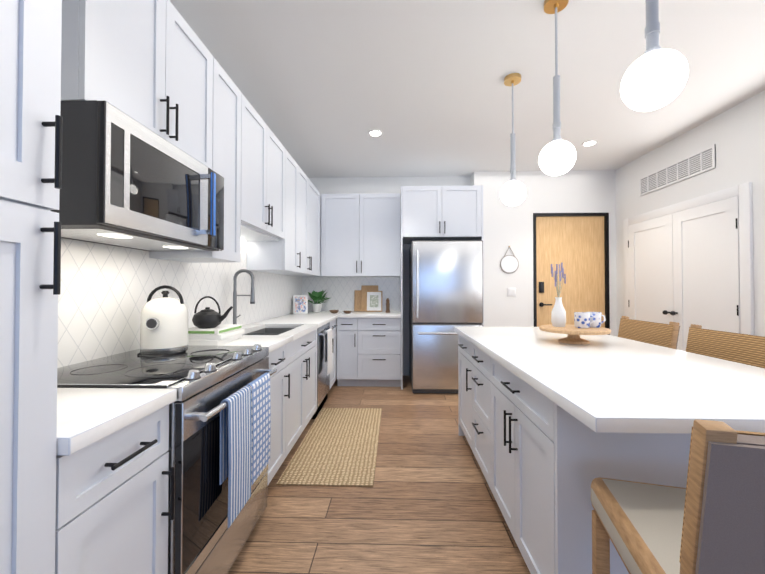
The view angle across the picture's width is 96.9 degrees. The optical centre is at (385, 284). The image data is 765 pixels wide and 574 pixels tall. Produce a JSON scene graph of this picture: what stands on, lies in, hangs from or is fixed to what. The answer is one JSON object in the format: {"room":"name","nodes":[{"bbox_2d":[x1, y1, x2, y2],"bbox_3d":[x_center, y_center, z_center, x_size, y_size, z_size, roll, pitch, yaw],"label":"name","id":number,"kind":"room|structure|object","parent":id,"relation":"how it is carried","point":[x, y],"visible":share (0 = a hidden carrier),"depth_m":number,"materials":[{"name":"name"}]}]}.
{"room":"kitchen","nodes":[
{"label":"kitchen","id":0,"kind":"room"},
{"bbox_2d":[64,238,279,318],"bbox_3d":[-1.372,-0.175,0.623,0.100,2.840,8.717,0,-1,2],"label":"wall","id":1,"kind":"structure","parent":0,"point":[143,250],"depth_m":1.67,"materials":[{"name":"white tile"}]},
{"bbox_2d":[61,0,216,172],"bbox_3d":[-1.122,-0.917,1.467,0.347,0.665,0.760,0,-1,2],"label":"upper cabinet","id":2,"kind":"object","parent":1,"relation":"attached to","point":[154,66],"depth_m":1.36,"materials":[{"name":"white paint"}]},
{"bbox_2d":[51,100,223,250],"bbox_3d":[-1.060,-0.380,1.459,0.463,0.404,0.754,0,-1,2],"label":"microwave","id":3,"kind":"object","parent":2,"relation":"attached to","point":[129,182],"visible":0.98,"depth_m":1.21,"materials":[{"name":"grey metal"}]},
{"bbox_2d":[57,238,304,367],"bbox_3d":[-1.257,-0.024,2.817,0.005,0.764,4.122,0,-1,2],"label":"tile backsplash","id":4,"kind":"structure","parent":1,"relation":"attached to","point":[105,291],"depth_m":1.70,"materials":[{"name":"white tile"}]},
{"bbox_2d":[149,62,248,263],"bbox_3d":[-1.106,-0.692,2.015,0.347,1.100,0.460,0,-1,2],"label":"upper cabinet","id":5,"kind":"object","parent":1,"relation":"attached to","point":[232,106],"depth_m":2.07,"materials":[{"name":"white paint"}]},
{"bbox_2d":[249,103,288,239],"bbox_3d":[-1.089,-0.822,2.622,0.347,0.825,0.868,0,-1,2],"label":"upper cabinet","id":6,"kind":"object","parent":1,"relation":"attached to","point":[268,158],"depth_m":2.63,"materials":[{"name":"white paint"}]},
{"bbox_2d":[247,154,300,271],"bbox_3d":[-1.070,-0.677,3.260,0.347,1.100,0.530,0,-1,2],"label":"upper cabinet","id":7,"kind":"object","parent":1,"relation":"attached to","point":[264,255],"depth_m":3.21,"materials":[{"name":"white paint"}]},
{"bbox_2d":[266,169,312,275],"bbox_3d":[-1.059,-0.672,3.665,0.347,1.100,0.519,0,-1,2],"label":"upper cabinet","id":8,"kind":"object","parent":1,"relation":"attached to","point":[306,185],"depth_m":3.76,"materials":[{"name":"white paint"}]},
{"bbox_2d":[309,185,320,275],"bbox_3d":[-1.045,-0.666,4.156,0.347,1.100,0.704,0,-1,2],"label":"upper cabinet","id":9,"kind":"object","parent":1,"relation":"attached to","point":[314,197],"depth_m":4.23,"materials":[{"name":"white paint"}]},
{"bbox_2d":[227,376,530,573],"bbox_3d":[0.841,1.295,0.592,4.725,0.100,9.017,0,-1,2],"label":"floor","id":10,"kind":"structure","parent":0,"point":[426,503],"depth_m":1.86,"materials":[{"name":"brown wood"}]},
{"bbox_2d":[0,0,71,573],"bbox_3d":[-1.020,-0.010,0.444,0.607,2.504,0.602,0,-1,2],"label":"tall cabinet","id":11,"kind":"object","parent":10,"relation":"on","point":[36,414],"depth_m":0.68,"materials":[{"name":"white paint"}]},
{"bbox_2d":[68,392,175,573],"bbox_3d":[-1.007,0.812,0.918,0.607,0.874,0.362,0,-1,2],"label":"base cabinet","id":12,"kind":"object","parent":10,"relation":"on","point":[85,473],"depth_m":0.91,"materials":[{"name":"white paint"}]},
{"bbox_2d":[57,344,276,573],"bbox_3d":[-0.939,0.782,1.481,0.702,0.947,0.754,0,-1,2],"label":"range","id":13,"kind":"object","parent":10,"relation":"on","point":[204,381],"visible":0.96,"depth_m":1.26,"materials":[{"name":"silver metal"}]},
{"bbox_2d":[140,285,187,355],"bbox_3d":[-1.098,0.168,1.670,0.222,0.328,0.225,0,-1,2],"label":"kettle","id":14,"kind":"object","parent":13,"relation":"on","point":[164,325],"visible":1,"depth_m":1.60,"materials":[{"name":"white metal"}]},
{"bbox_2d":[219,385,251,527],"bbox_3d":[-0.600,0.676,1.370,0.039,0.478,0.195,0,-1,2],"label":"towel","id":15,"kind":"object","parent":13,"relation":"hanging from","point":[235,441],"visible":1,"depth_m":1.33,"materials":[{"name":"blue fabric"}]},
{"bbox_2d":[247,373,270,485],"bbox_3d":[-0.594,0.659,1.585,0.039,0.438,0.215,0,-1,2],"label":"checked towel","id":16,"kind":"object","parent":13,"relation":"hanging from","point":[261,411],"visible":0.88,"depth_m":1.57,"materials":[{"name":"blue fabric"}]},
{"bbox_2d":[148,340,291,484],"bbox_3d":[-0.973,0.826,2.098,0.607,0.874,0.466,0,-1,2],"label":"base cabinet","id":17,"kind":"object","parent":10,"relation":"on","point":[280,351],"depth_m":2.13,"materials":[{"name":"white paint"}]},
{"bbox_2d":[188,324,244,345],"bbox_3d":[-1.053,0.305,2.074,0.255,0.087,0.318,0,-1,2],"label":"books","id":18,"kind":"object","parent":17,"relation":"on","point":[220,334],"visible":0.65,"depth_m":1.93,"materials":[{"name":"white paper"}]},
{"bbox_2d":[192,296,232,327],"bbox_3d":[-1.035,0.166,2.042,0.237,0.190,0.164,0,-1,2],"label":"teapot","id":19,"kind":"object","parent":18,"relation":"on","point":[207,317],"visible":1,"depth_m":2.00,"materials":[{"name":"black metal"}]},
{"bbox_2d":[233,269,254,323],"bbox_3d":[-1.109,0.118,2.667,0.186,0.476,0.100,0,-1,2],"label":"faucet","id":20,"kind":"object","parent":17,"relation":"on","point":[252,295],"visible":0.92,"depth_m":2.64,"materials":[{"name":"silver metal"}]},
{"bbox_2d":[272,316,335,387],"bbox_3d":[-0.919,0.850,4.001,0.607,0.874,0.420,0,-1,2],"label":"base cabinet","id":21,"kind":"object","parent":10,"relation":"on","point":[302,330],"depth_m":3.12,"materials":[{"name":"white paint"}]},
{"bbox_2d":[292,352,316,446],"bbox_3d":[-0.956,0.951,2.701,0.607,0.640,0.978,0,-1,2],"label":"base cabinet","id":22,"kind":"object","parent":10,"relation":"on","point":[304,364],"depth_m":2.68,"materials":[{"name":"white paint"}]},
{"bbox_2d":[296,312,343,376],"bbox_3d":[-0.904,0.857,4.503,0.607,0.874,0.702,0,-1,2],"label":"base cabinet","id":23,"kind":"object","parent":10,"relation":"on","point":[340,314],"depth_m":4.36,"materials":[{"name":"white paint"}]},
{"bbox_2d":[293,295,307,313],"bbox_3d":[-1.083,0.258,4.333,0.180,0.237,0.064,0,-1,-20],"label":"photo frame","id":24,"kind":"object","parent":23,"relation":"on","point":[300,304],"visible":1,"depth_m":4.33,"materials":[{"name":"paper"}]},
{"bbox_2d":[308,290,329,311],"bbox_3d":[-0.936,0.225,4.625,0.367,0.312,0.473,0,-1,2],"label":"potted plant","id":25,"kind":"object","parent":23,"relation":"on","point":[316,296],"visible":1,"depth_m":4.59,"materials":[{"name":"green plant"}]},
{"bbox_2d":[354,290,360,310],"bbox_3d":[-0.322,0.233,4.809,0.230,0.298,0.063,0,-1,2],"label":"cutting boards","id":26,"kind":"object","parent":23,"relation":"on","point":[357,300],"visible":0.38,"depth_m":4.80,"materials":[{"name":"brown wood"}]},
{"bbox_2d":[361,285,377,311],"bbox_3d":[-0.218,0.198,4.778,0.240,0.367,0.074,0,-1,2],"label":"cutting board","id":27,"kind":"object","parent":23,"relation":"on","point":[364,288],"visible":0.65,"depth_m":4.79,"materials":[{"name":"brown wood"}]},
{"bbox_2d":[366,291,381,311],"bbox_3d":[-0.154,0.237,4.736,0.230,0.288,0.060,0,-1,2],"label":"photo frame","id":28,"kind":"object","parent":23,"relation":"on","point":[373,301],"visible":0.96,"depth_m":4.73,"materials":[{"name":"white wood"}]},
{"bbox_2d":[386,298,389,312],"bbox_3d":[0.035,0.282,4.541,0.060,0.195,0.060,0,-1,2],"label":"pepper mill","id":29,"kind":"object","parent":23,"relation":"on","point":[387,306],"visible":1,"depth_m":4.52,"materials":[{"name":"brown wood"}]},
{"bbox_2d":[311,322,333,418],"bbox_3d":[-0.895,0.847,3.490,0.650,0.867,0.592,0,-1,2],"label":"dishwasher","id":30,"kind":"object","parent":10,"relation":"on","point":[323,383],"visible":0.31,"depth_m":3.35,"materials":[{"name":"grey metal"}]},
{"bbox_2d":[324,328,332,375],"bbox_3d":[-0.579,0.683,3.460,0.037,0.436,0.250,0,-1,2],"label":"towel","id":31,"kind":"object","parent":30,"relation":"hanging from","point":[328,350],"visible":0.94,"depth_m":3.42,"materials":[{"name":"white fabric"}]},
{"bbox_2d":[276,408,381,486],"bbox_3d":[-0.360,1.267,2.799,0.612,0.010,1.360,0,-1,2],"label":"jute rug","id":32,"kind":"object","parent":10,"relation":"on","point":[338,447],"visible":0.98,"depth_m":2.55,"materials":[{"name":"beige wicker"}]},
{"bbox_2d":[337,318,400,386],"bbox_3d":[-0.198,0.857,4.505,0.801,0.874,0.644,0,-1,2],"label":"base cabinet","id":33,"kind":"object","parent":10,"relation":"on","point":[368,351],"visible":0.98,"depth_m":4.23,"materials":[{"name":"white paint"}]},
{"bbox_2d":[400,185,483,389],"bbox_3d":[0.708,0.041,4.468,1.008,2.505,0.702,0,-1,2],"label":"cabinet","id":34,"kind":"object","parent":10,"relation":"on","point":[441,213],"visible":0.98,"depth_m":4.17,"materials":[{"name":"white paint"}]},
{"bbox_2d":[409,240,482,393],"bbox_3d":[0.740,0.392,4.347,0.830,1.799,0.919,0,-1,2],"label":"refrigerator","id":35,"kind":"object","parent":10,"relation":"on","point":[445,288],"visible":0.77,"depth_m":3.95,"materials":[{"name":"grey metal"}]},
{"bbox_2d":[454,327,764,573],"bbox_3d":[1.054,0.804,1.850,0.998,0.914,2.042,0,-1,2],"label":"kitchen island","id":36,"kind":"object","parent":10,"relation":"on","point":[551,427],"visible":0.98,"depth_m":1.22,"materials":[{"name":"white paint"}]},
{"bbox_2d":[539,324,610,344],"bbox_3d":[1.135,0.304,2.038,0.380,0.088,0.380,0,-1,2],"label":"cake stand","id":37,"kind":"object","parent":36,"relation":"on","point":[573,332],"visible":0.98,"depth_m":1.97,"materials":[{"name":"brown wood"}]},
{"bbox_2d":[551,263,565,326],"bbox_3d":[1.078,0.064,2.105,0.091,0.394,0.103,0,-1,2],"label":"vase","id":38,"kind":"object","parent":37,"relation":"on","point":[558,315],"visible":1,"depth_m":2.08,"materials":[{"name":"white ceramic"}]},
{"bbox_2d":[574,312,593,327],"bbox_3d":[1.194,0.215,2.027,0.114,0.090,0.084,0,-1,2],"label":"mug","id":39,"kind":"object","parent":37,"relation":"on","point":[581,319],"visible":1,"depth_m":2.00,"materials":[{"name":"white ceramic"}]},
{"bbox_2d":[587,312,605,327],"bbox_3d":[1.285,0.215,2.065,0.114,0.090,0.084,0,-1,2],"label":"mug","id":40,"kind":"object","parent":37,"relation":"on","point":[597,323],"visible":0.81,"depth_m":2.03,"materials":[{"name":"white ceramic"}]},
{"bbox_2d":[618,316,679,348],"bbox_3d":[1.523,0.749,2.292,0.546,1.034,0.480,0,-1,2],"label":"stool","id":41,"kind":"object","parent":10,"relation":"on","point":[662,334],"visible":0.17,"depth_m":2.21,"materials":[{"name":"beige wicker"}]},
{"bbox_2d":[591,419,764,573],"bbox_3d":[0.773,0.729,0.692,0.480,1.034,0.546,0,-1,15],"label":"stool","id":42,"kind":"object","parent":10,"relation":"on","point":[709,518],"visible":1,"depth_m":0.52,"materials":[{"name":"brown wood"}]},
{"bbox_2d":[686,324,764,367],"bbox_3d":[1.506,0.741,1.702,0.546,1.034,0.480,0,-1,2],"label":"stool","id":43,"kind":"object","parent":10,"relation":"on","point":[746,349],"visible":0.12,"depth_m":1.70,"materials":[{"name":"beige wicker"}]},
{"bbox_2d":[309,176,470,375],"bbox_3d":[0.013,-0.121,4.894,2.425,2.840,0.100,0,-1,2],"label":"wall","id":44,"kind":"structure","parent":0,"point":[357,185],"depth_m":4.85,"materials":[{"name":"white paint"}]},
{"bbox_2d":[305,277,399,310],"bbox_3d":[-0.479,0.140,4.853,1.383,0.489,0.005,0,-1,2],"label":"tile backsplash","id":45,"kind":"structure","parent":44,"relation":"attached to","point":[340,291],"depth_m":4.85,"materials":[{"name":"white tile"}]},
{"bbox_2d":[321,193,399,275],"bbox_3d":[-0.323,-0.659,4.685,1.061,1.100,0.344,0,-1,2],"label":"upper cabinet","id":46,"kind":"object","parent":44,"relation":"attached to","point":[360,233],"depth_m":4.52,"materials":[{"name":"white paint"}]},
{"bbox_2d":[170,0,764,177],"bbox_3d":[0.841,-1.645,0.629,4.725,0.100,9.017,0,-1,2],"label":"ceiling","id":47,"kind":"structure","parent":0,"point":[325,87],"depth_m":2.52,"materials":[{"name":"white paint"}]},
{"bbox_2d":[368,130,382,136],"bbox_3d":[-0.100,-1.555,3.487,0.150,0.008,0.150,0,-1,2],"label":"recessed light","id":48,"kind":"object","parent":47,"relation":"in","point":[375,133],"visible":1,"depth_m":3.48,"materials":[{"name":"white paint"}]},
{"bbox_2d":[500,73,525,205],"bbox_3d":[0.969,-1.082,2.570,0.186,0.976,0.186,0,-1,2],"label":"pendant light","id":49,"kind":"object","parent":47,"relation":"hanging from","point":[513,192],"visible":1,"depth_m":2.54,"materials":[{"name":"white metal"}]},
{"bbox_2d":[539,0,575,175],"bbox_3d":[0.949,-1.091,1.876,0.186,0.976,0.186,0,-1,2],"label":"pendant light","id":50,"kind":"object","parent":47,"relation":"hanging from","point":[557,156],"visible":1,"depth_m":1.85,"materials":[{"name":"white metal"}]},
{"bbox_2d":[582,140,597,145],"bbox_3d":[2.253,-1.552,3.730,0.150,0.008,0.150,0,-1,2],"label":"recessed light","id":51,"kind":"object","parent":47,"relation":"in","point":[590,143],"visible":1,"depth_m":3.72,"materials":[{"name":"white paint"}]},
{"bbox_2d":[620,0,688,110],"bbox_3d":[0.929,-1.100,1.181,0.186,0.976,0.186,0,-1,2],"label":"pendant light","id":52,"kind":"object","parent":47,"relation":"hanging from","point":[655,76],"visible":1,"depth_m":1.13,"materials":[{"name":"painted grey metal"},{"name":"white glass"},{"name":"brass"}]},
{"bbox_2d":[471,170,616,335],"bbox_3d":[2.222,-0.123,4.737,2.000,2.840,0.287,0,-1,2],"label":"wall","id":53,"kind":"structure","parent":0,"point":[505,226],"depth_m":4.61,"materials":[{"name":"white paint"}]},
{"bbox_2d":[500,246,518,272],"bbox_3d":[1.688,-0.336,4.596,0.252,0.374,0.030,0,-1,2],"label":"wall decor","id":54,"kind":"object","parent":53,"relation":"attached to","point":[509,263],"visible":1,"depth_m":4.59,"materials":[{"name":"white mirror"}]},
{"bbox_2d":[507,288,515,296],"bbox_3d":[1.718,0.105,4.599,0.120,0.120,0.010,0,-1,2],"label":"switch plate","id":55,"kind":"object","parent":53,"relation":"attached to","point":[511,292],"visible":1,"depth_m":4.60,"materials":[{"name":"white paint"}]},
{"bbox_2d":[533,213,609,334],"bbox_3d":[2.518,0.163,4.611,1.008,2.263,0.141,0,-1,2],"label":"entry door","id":56,"kind":"structure","parent":53,"relation":"in","point":[576,245],"depth_m":4.61,"materials":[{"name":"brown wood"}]},
{"bbox_2d":[615,90,764,336],"bbox_3d":[3.047,-0.178,0.354,0.100,2.840,8.430,0,-1,2],"label":"wall","id":57,"kind":"structure","parent":0,"point":[735,134],"depth_m":3.12,"materials":[{"name":"white paint"}]},
{"bbox_2d":[639,144,715,195],"bbox_3d":[3.084,-1.187,3.637,0.012,0.220,0.970,0,-1,2],"label":"air vent","id":58,"kind":"object","parent":57,"relation":"in","point":[698,162],"visible":0.98,"depth_m":3.53,"materials":[{"name":"grey metal"}]},
{"bbox_2d":[628,196,739,350],"bbox_3d":[3.039,0.263,3.595,0.100,2.040,1.380,0,-1,2],"label":"closet doors","id":59,"kind":"structure","parent":57,"relation":"in","point":[684,269],"depth_m":3.42,"materials":[{"name":"white paint"}]},
{"bbox_2d":[623,182,753,334],"bbox_3d":[3.075,0.217,3.595,0.028,2.130,1.560,0,-1,2],"label":"trim","id":60,"kind":"structure","parent":57,"relation":"attached to","point":[743,191],"depth_m":2.89,"materials":[{"name":"white paint"}]}
]}

